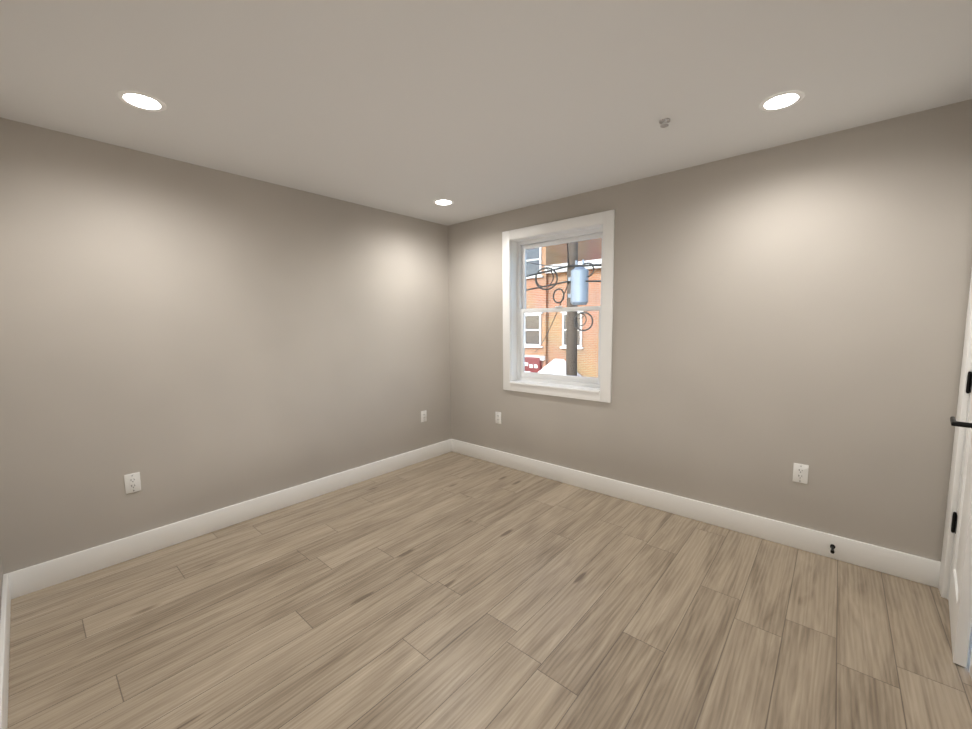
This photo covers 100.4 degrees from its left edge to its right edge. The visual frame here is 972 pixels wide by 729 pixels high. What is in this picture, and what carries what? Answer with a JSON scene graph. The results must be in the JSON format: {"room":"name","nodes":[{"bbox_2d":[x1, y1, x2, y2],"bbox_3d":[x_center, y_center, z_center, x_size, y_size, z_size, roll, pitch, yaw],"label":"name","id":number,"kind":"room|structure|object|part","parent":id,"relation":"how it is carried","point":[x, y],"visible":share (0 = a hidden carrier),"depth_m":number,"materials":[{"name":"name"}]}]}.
{"room":"empty bedroom","nodes":[
{"label":"empty bedroom","id":0,"kind":"room"},
{"bbox_2d":[0,557,2,613],"bbox_3d":[-1.101,0.121,0.672,3.790,2.420,0.150,4,7,41],"label":"wall","id":1,"kind":"structure","parent":0,"point":[1,576],"depth_m":1.96,"materials":[{"name":"beige paint"}]},
{"bbox_2d":[0,575,10,728],"bbox_3d":[-1.086,1.246,0.889,3.624,0.140,0.016,4,7,41],"label":"baseboard","id":2,"kind":"structure","parent":1,"relation":"attached to","point":[5,615],"depth_m":1.63,"materials":[{"name":"white wood"}]},
{"bbox_2d":[0,117,451,573],"bbox_3d":[-1.492,-0.124,3.213,0.150,2.420,3.490,4,7,41],"label":"wall","id":3,"kind":"structure","parent":0,"point":[186,340],"depth_m":2.60,"materials":[{"name":"beige paint"}]},
{"bbox_2d":[124,472,140,493],"bbox_3d":[-2.124,0.713,2.435,0.008,0.116,0.072,4,7,41],"label":"electrical outlet","id":4,"kind":"object","parent":3,"relation":"attached to","point":[132,481],"visible":1,"depth_m":2.43,"materials":[{"name":"white plastic"}]},
{"bbox_2d":[129,477,136,488],"bbox_3d":[-2.122,0.713,2.433,0.002,0.068,0.033,4,7,41],"label":"receptacle","id":5,"kind":"object","parent":4,"relation":"attached to","point":[132,480],"depth_m":2.43,"materials":[{"name":"white plastic"}]},
{"bbox_2d":[3,439,451,598],"bbox_3d":[-1.418,1.015,3.270,0.016,0.140,3.190,4,7,41],"label":"baseboard","id":6,"kind":"structure","parent":3,"relation":"attached to","point":[33,578],"depth_m":2.67,"materials":[{"name":"white wood"}]},
{"bbox_2d":[421,410,426,421],"bbox_3d":[-0.634,0.529,4.139,0.008,0.116,0.072,4,7,41],"label":"electrical outlet","id":7,"kind":"object","parent":3,"relation":"attached to","point":[423,416],"visible":1,"depth_m":4.14,"materials":[{"name":"white plastic"}]},
{"bbox_2d":[0,0,971,225],"bbox_3d":[-0.076,-1.281,1.850,3.940,0.120,3.490,4,7,41],"label":"ceiling","id":8,"kind":"structure","parent":0,"point":[474,109],"depth_m":1.74,"materials":[{"name":"white paint"}]},
{"bbox_2d":[116,90,166,111],"bbox_3d":[-1.574,-1.203,1.855,0.176,0.004,0.176,4,7,41],"label":"recessed light","id":9,"kind":"object","parent":8,"relation":"in","point":[142,101],"visible":1,"depth_m":1.85,"materials":[{"name":"white plastic"}]},
{"bbox_2d":[433,199,453,205],"bbox_3d":[-0.359,-1.370,3.427,0.176,0.004,0.176,4,7,41],"label":"recessed light","id":10,"kind":"object","parent":8,"relation":"in","point":[443,202],"visible":1,"depth_m":3.42,"materials":[{"name":"white plastic"}]},
{"bbox_2d":[659,118,670,127],"bbox_3d":[0.919,-1.241,2.084,0.056,0.026,0.056,4,7,41],"label":"sprinkler","id":11,"kind":"object","parent":8,"relation":"attached to","point":[663,122],"visible":1,"depth_m":2.08,"materials":[{"name":"silver metal"}]},
{"bbox_2d":[759,91,804,110],"bbox_3d":[1.392,-1.240,1.911,0.176,0.004,0.176,4,7,41],"label":"recessed light","id":12,"kind":"object","parent":8,"relation":"in","point":[782,100],"visible":1,"depth_m":1.90,"materials":[{"name":"white plastic"}]},
{"bbox_2d":[7,452,971,728],"bbox_3d":[-0.049,1.246,2.098,3.940,0.120,3.490,4,7,41],"label":"floor","id":13,"kind":"structure","parent":0,"point":[451,590],"depth_m":1.86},
{"bbox_2d":[448,99,971,561],"bbox_3d":[1.090,-0.148,3.178,3.790,2.420,0.150,4,7,41],"label":"wall","id":14,"kind":"structure","parent":0,"point":[779,311],"depth_m":2.47,"materials":[{"name":"beige paint"}]},
{"bbox_2d":[495,412,500,423],"bbox_3d":[0.121,0.526,3.992,0.072,0.116,0.008,4,7,41],"label":"electrical outlet","id":15,"kind":"object","parent":14,"relation":"attached to","point":[498,417],"visible":1,"depth_m":3.99,"materials":[{"name":"white plastic"}]},
{"bbox_2d":[509,382,599,392],"bbox_3d":[0.567,0.197,3.538,0.908,0.018,0.012,4,7,41],"label":"window sill","id":16,"kind":"structure","parent":14,"relation":"attached to","point":[564,388],"depth_m":3.50,"materials":[{"name":"white"}]},
{"bbox_2d":[502,210,614,402],"bbox_3d":[0.619,-0.470,3.540,1.080,1.480,0.168,4,7,41],"label":"window","id":17,"kind":"structure","parent":14,"relation":"in","point":[514,241],"depth_m":3.55,"materials":[{"name":"white"}]},
{"bbox_3d":[0.654,-0.474,3.580,0.928,1.328,0.063,4,7,41],"label":"vinyl frame","id":18,"kind":"part","parent":17,"relation":"part of","materials":[{"name":"white plastic"}]},
{"bbox_3d":[0.648,-0.181,3.598,0.832,0.644,0.024,4,7,41],"label":"window sash","id":19,"kind":"part","parent":17,"relation":"part of","materials":[{"name":"white wood"}]},
{"bbox_3d":[0.648,-0.181,3.598,0.768,0.580,0.006,4,7,41],"label":"sash glass","id":20,"kind":"part","parent":17,"relation":"part of","materials":[{"name":"clear glass"}]},
{"bbox_3d":[0.660,-0.778,3.561,0.832,0.624,0.024,4,7,41],"label":"window sash","id":21,"kind":"part","parent":17,"relation":"part of","materials":[{"name":"white wood"}]},
{"bbox_3d":[0.660,-0.778,3.561,0.768,0.560,0.006,4,7,41],"label":"sash glass","id":22,"kind":"part","parent":17,"relation":"part of","materials":[{"name":"clear glass"}]},
{"bbox_2d":[452,439,940,587],"bbox_3d":[0.997,0.990,3.271,3.624,0.140,0.016,4,7,41],"label":"baseboard","id":23,"kind":"structure","parent":14,"relation":"attached to","point":[919,569],"depth_m":2.68,"materials":[{"name":"white wood"}]},
{"bbox_2d":[830,544,834,553],"bbox_3d":[2.001,1.066,2.338,0.023,0.024,0.080,4,7,41],"label":"doorstop","id":24,"kind":"object","parent":23,"relation":"attached to","point":[832,547],"visible":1,"depth_m":2.33,"materials":[{"name":"black metal"}]},
{"bbox_2d":[793,463,808,483],"bbox_3d":[1.902,0.659,2.449,0.072,0.116,0.008,4,7,41],"label":"electrical outlet","id":25,"kind":"object","parent":14,"relation":"attached to","point":[800,473],"visible":1,"depth_m":2.45,"materials":[{"name":"white plastic"}]},
{"bbox_2d":[797,468,803,479],"bbox_3d":[1.900,0.659,2.447,0.033,0.068,0.002,4,7,41],"label":"receptacle","id":26,"kind":"object","parent":25,"relation":"attached to","point":[800,471],"depth_m":2.45,"materials":[{"name":"white plastic"}]},
{"bbox_3d":[1.368,0.089,0.735,0.150,2.420,3.190,4,7,41],"label":"wall","id":27,"kind":"structure","parent":0,"visible":0},
{"bbox_2d":[938,271,971,678],"bbox_3d":[2.149,0.137,1.657,0.170,2.128,0.756,4,7,41],"label":"door frame","id":28,"kind":"structure","parent":27,"relation":"attached to","point":[956,461],"depth_m":1.97,"materials":[{"name":"white wood"}]},
{"bbox_2d":[948,371,971,667],"bbox_3d":[2.091,0.177,1.721,0.569,2.022,0.050,-6,8,-42],"label":"door","id":29,"kind":"structure","parent":27,"relation":"in","point":[960,600],"depth_m":1.70,"materials":[{"name":"white wood"}]},
{"bbox_3d":[2.297,0.772,1.969,0.043,0.104,0.014,4,7,41],"label":"door jamb hinge","id":30,"kind":"part","parent":29,"relation":"part of","materials":[{"name":"black metal"}]},
{"bbox_2d":[956,421,971,427],"bbox_3d":[1.903,0.240,1.603,0.062,0.062,0.056,-6,8,-42],"label":"rose","id":31,"kind":"object","parent":29,"relation":"attached to","point":[964,424],"visible":0.91,"depth_m":1.60,"materials":[{"name":"black metal"}]},
{"bbox_2d":[950,416,956,425],"bbox_3d":[1.923,0.233,1.667,0.140,0.018,0.014,-6,8,-42],"label":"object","id":32,"kind":"structure","parent":31,"relation":"attached to","point":[953,420],"depth_m":1.64,"materials":[{"name":"black metal"}]},
{"bbox_3d":[2.290,0.086,1.902,0.043,0.104,0.014,4,7,41],"label":"door jamb hinge","id":33,"kind":"part","parent":29,"relation":"part of","materials":[{"name":"black metal"}]},
{"label":"outside","id":34,"kind":"structure","parent":0,"visible":0},
{"bbox_2d":[525,238,601,377],"bbox_3d":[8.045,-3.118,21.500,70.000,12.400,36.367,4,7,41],"label":"window pane","id":35,"kind":"structure","parent":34,"point":[573,292],"depth_m":17.56,"materials":[{"name":"clear glass"}]}
]}

